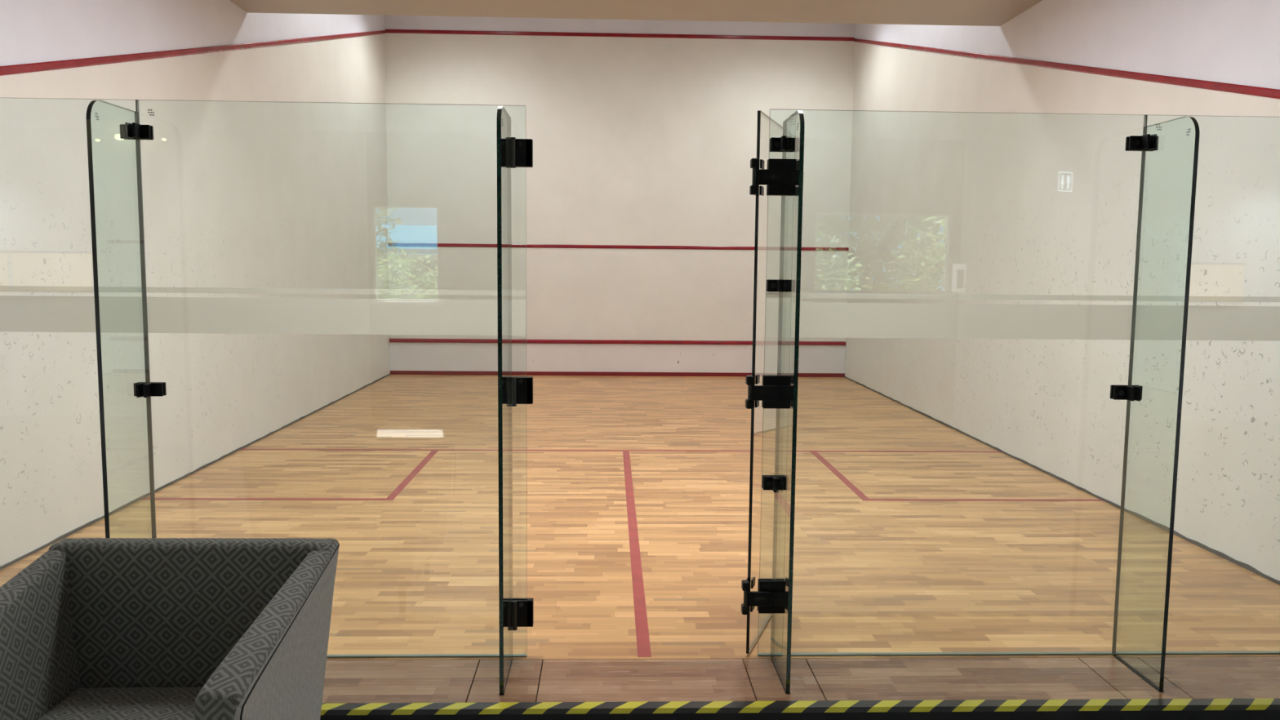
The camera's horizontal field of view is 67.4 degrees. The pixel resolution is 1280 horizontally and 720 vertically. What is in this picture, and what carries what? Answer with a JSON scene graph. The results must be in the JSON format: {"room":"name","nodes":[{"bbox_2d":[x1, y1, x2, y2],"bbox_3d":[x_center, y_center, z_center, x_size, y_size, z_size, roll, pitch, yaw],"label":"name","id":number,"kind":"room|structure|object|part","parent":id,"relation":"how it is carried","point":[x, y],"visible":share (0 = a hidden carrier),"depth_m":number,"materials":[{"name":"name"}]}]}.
{"room":"squash court viewing area","nodes":[
{"label":"squash court viewing area","id":0,"kind":"room"},
{"bbox_2d":[0,0,390,566],"bbox_3d":[-3.405,-2.153,8.373,0.212,5.920,10.000,0,6,-2],"label":"wall","id":1,"kind":"structure","parent":0,"point":[280,193],"depth_m":6.69,"materials":[{"name":"beige paint"}]},
{"bbox_2d":[0,373,390,569],"bbox_3d":[-3.332,0.671,8.579,0.008,0.018,9.750,0,6,-2],"label":"baseboard","id":2,"kind":"structure","parent":1,"relation":"attached to","point":[92,522],"depth_m":6.37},
{"bbox_2d":[384,15,855,341],"bbox_3d":[-0.270,-2.614,13.348,6.400,5.920,0.214,0,6,-2],"label":"wall","id":3,"kind":"structure","parent":0,"point":[637,200],"depth_m":13.25,"materials":[{"name":"beige paint"}]},
{"bbox_2d":[389,337,845,377],"bbox_3d":[-0.291,-0.028,13.488,6.396,0.505,0.042,0,6,-2],"label":"board","id":4,"kind":"object","parent":3,"relation":"attached to","point":[407,356],"visible":1,"depth_m":13.49,"materials":[{"name":"white paint"}]},
{"bbox_2d":[229,0,1042,26],"bbox_3d":[-0.012,-3.740,5.691,6.400,2.170,4.760,0,6,-2],"label":"ceiling","id":5,"kind":"structure","parent":0,"point":[922,12],"depth_m":7.83,"materials":[{"name":"paint"}]},
{"bbox_2d":[0,374,1279,666],"bbox_3d":[-0.140,0.772,8.727,6.600,0.151,9.880,0,6,-2],"label":"floor","id":6,"kind":"structure","parent":0,"point":[913,533],"depth_m":5.68,"materials":[{"name":"brown wood"}]},
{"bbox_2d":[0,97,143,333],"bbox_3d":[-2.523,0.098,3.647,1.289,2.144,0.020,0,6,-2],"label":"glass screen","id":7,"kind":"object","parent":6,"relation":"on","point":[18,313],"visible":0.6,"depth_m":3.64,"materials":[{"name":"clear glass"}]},
{"bbox_3d":[-2.523,0.097,3.647,1.289,2.143,0.012,0,6,-2],"label":"pane","id":8,"kind":"part","parent":7,"relation":"part of","materials":[{"name":"clear glass"}]},
{"bbox_2d":[137,99,533,657],"bbox_3d":[-1.145,0.107,3.683,1.461,2.144,0.056,0,6,-2],"label":"glass screen","id":9,"kind":"object","parent":6,"relation":"on","point":[233,315],"visible":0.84,"depth_m":3.67,"materials":[{"name":"clear glass"}]},
{"bbox_3d":[-0.474,0.117,3.715,0.119,0.103,0.037,0,6,-2],"label":"latch plate","id":10,"kind":"part","parent":9,"relation":"part of","materials":[{"name":"black metal"}]},
{"bbox_3d":[-0.483,0.999,3.802,0.119,0.105,0.037,0,6,-2],"label":"latch plate","id":11,"kind":"part","parent":9,"relation":"part of","materials":[{"name":"black metal"}]},
{"bbox_3d":[-0.466,-0.781,3.627,0.119,0.102,0.037,0,6,-2],"label":"latch plate","id":12,"kind":"part","parent":9,"relation":"part of","materials":[{"name":"black metal"}]},
{"bbox_2d":[741,110,799,653],"bbox_3d":[0.640,0.082,4.104,0.183,2.131,0.901,3,6,20],"label":"door","id":13,"kind":"structure","parent":6,"relation":"on","point":[781,176],"depth_m":3.73,"materials":[{"name":"clear glass"}]},
{"bbox_3d":[0.475,0.945,3.801,0.098,0.058,0.014,0,6,-2],"label":"arm","id":14,"kind":"part","parent":13,"relation":"part of","materials":[{"name":"black metal"}]},
{"bbox_3d":[0.483,0.128,3.720,0.098,0.058,0.014,0,6,-2],"label":"arm","id":15,"kind":"part","parent":13,"relation":"part of","materials":[{"name":"black metal"}]},
{"bbox_3d":[0.491,-0.693,3.639,0.098,0.058,0.014,0,6,-2],"label":"arm","id":16,"kind":"part","parent":13,"relation":"part of","materials":[{"name":"black metal"}]},
{"bbox_2d":[757,109,1142,656],"bbox_3d":[1.207,0.121,3.770,1.449,2.144,0.020,0,6,-2],"label":"glass screen","id":17,"kind":"object","parent":6,"relation":"on","point":[816,320],"visible":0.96,"depth_m":3.75,"materials":[{"name":"clear glass"}]},
{"bbox_2d":[1115,115,1279,654],"bbox_3d":[2.579,0.130,3.815,1.289,2.144,0.020,0,6,-2],"label":"glass screen","id":18,"kind":"object","parent":6,"relation":"on","point":[1153,322],"visible":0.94,"depth_m":3.78,"materials":[{"name":"clear glass"}]},
{"bbox_3d":[2.579,0.129,3.814,1.289,2.143,0.012,0,6,-2],"label":"pane","id":19,"kind":"part","parent":18,"relation":"part of","materials":[{"name":"clear glass"}]},
{"bbox_2d":[320,656,1279,719],"bbox_3d":[0.025,1.280,3.599,16.000,0.150,0.423,0,6,-2],"label":"floor","id":20,"kind":"structure","parent":0,"point":[409,681],"depth_m":3.59,"materials":[{"name":"brown wood"}]},
{"bbox_2d":[86,99,166,537],"bbox_3d":[-1.873,0.118,3.504,0.118,2.145,0.367,0,6,-2],"label":"glass fin","id":21,"kind":"object","parent":20,"relation":"on","point":[136,131],"visible":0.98,"depth_m":3.56,"materials":[{"name":"clear glass"}]},
{"bbox_2d":[496,106,512,695],"bbox_3d":[-0.496,0.151,3.538,0.018,2.098,0.340,0,6,-2],"label":"glass fin","id":22,"kind":"object","parent":20,"relation":"on","point":[504,455],"visible":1,"depth_m":3.46,"materials":[{"name":"clear glass"}]},
{"bbox_2d":[761,110,804,693],"bbox_3d":[0.545,0.157,3.586,0.107,2.098,0.367,0,6,-2],"label":"glass fin","id":23,"kind":"object","parent":20,"relation":"on","point":[784,144],"visible":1,"depth_m":3.63,"materials":[{"name":"clear glass"}]},
{"bbox_2d":[320,697,1279,715],"bbox_3d":[0.032,1.233,3.406,16.000,0.020,0.050,0,6,-2],"label":"tape","id":24,"kind":"object","parent":20,"relation":"on","point":[1243,704],"visible":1,"depth_m":3.41,"materials":[{"name":"yellow plastic"}]},
{"bbox_2d":[1110,114,1199,691],"bbox_3d":[1.928,0.142,3.628,0.115,2.145,0.367,0,6,-2],"label":"glass fin","id":25,"kind":"object","parent":20,"relation":"on","point":[1146,142],"visible":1,"depth_m":3.68,"materials":[{"name":"clear glass"}]},
{"bbox_2d":[844,0,1279,581],"bbox_3d":[3.179,-2.111,8.589,0.212,5.920,10.000,0,6,-2],"label":"wall","id":26,"kind":"structure","parent":0,"point":[987,202],"depth_m":6.64,"materials":[{"name":"beige paint"}]},
{"bbox_2d":[844,376,1279,584],"bbox_3d":[3.056,0.709,8.788,0.008,0.025,9.750,0,6,-2],"label":"baseboard","id":27,"kind":"structure","parent":26,"relation":"attached to","point":[1246,566],"depth_m":6.18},
{"bbox_3d":[0.135,1.732,0.151,16.000,0.070,6.552,0,6,-2],"label":"floor","id":28,"kind":"structure","parent":0,"visible":0},
{"bbox_2d":[0,537,339,719],"bbox_3d":[-1.365,1.013,2.624,0.864,0.847,0.843,0,6,-2],"label":"armchair","id":29,"kind":"object","parent":28,"relation":"on","point":[91,628],"visible":1,"depth_m":2.90,"materials":[{"name":"fabric"}]},
{"bbox_3d":[-1.724,0.924,2.602,0.142,0.660,0.839,0,6,-2],"label":"armrest","id":30,"kind":"part","parent":29,"relation":"part of","materials":[{"name":"fabric"}]},
{"bbox_2d":[37,686,203,719],"bbox_3d":[-1.364,1.069,2.581,0.706,0.143,0.721,0,6,-2],"label":"seat cushion","id":31,"kind":"object","parent":29,"relation":"on","point":[64,703],"depth_m":2.75,"materials":[{"name":"fabric"}]},
{"bbox_3d":[-1.376,0.887,2.980,0.838,0.667,0.110,0,6,-2],"label":"backrest","id":32,"kind":"part","parent":29,"relation":"part of","materials":[{"name":"fabric"}]},
{"bbox_3d":[-1.005,0.929,2.626,0.142,0.660,0.839,0,6,-2],"label":"armrest","id":33,"kind":"part","parent":29,"relation":"part of","materials":[{"name":"fabric"}]}
]}

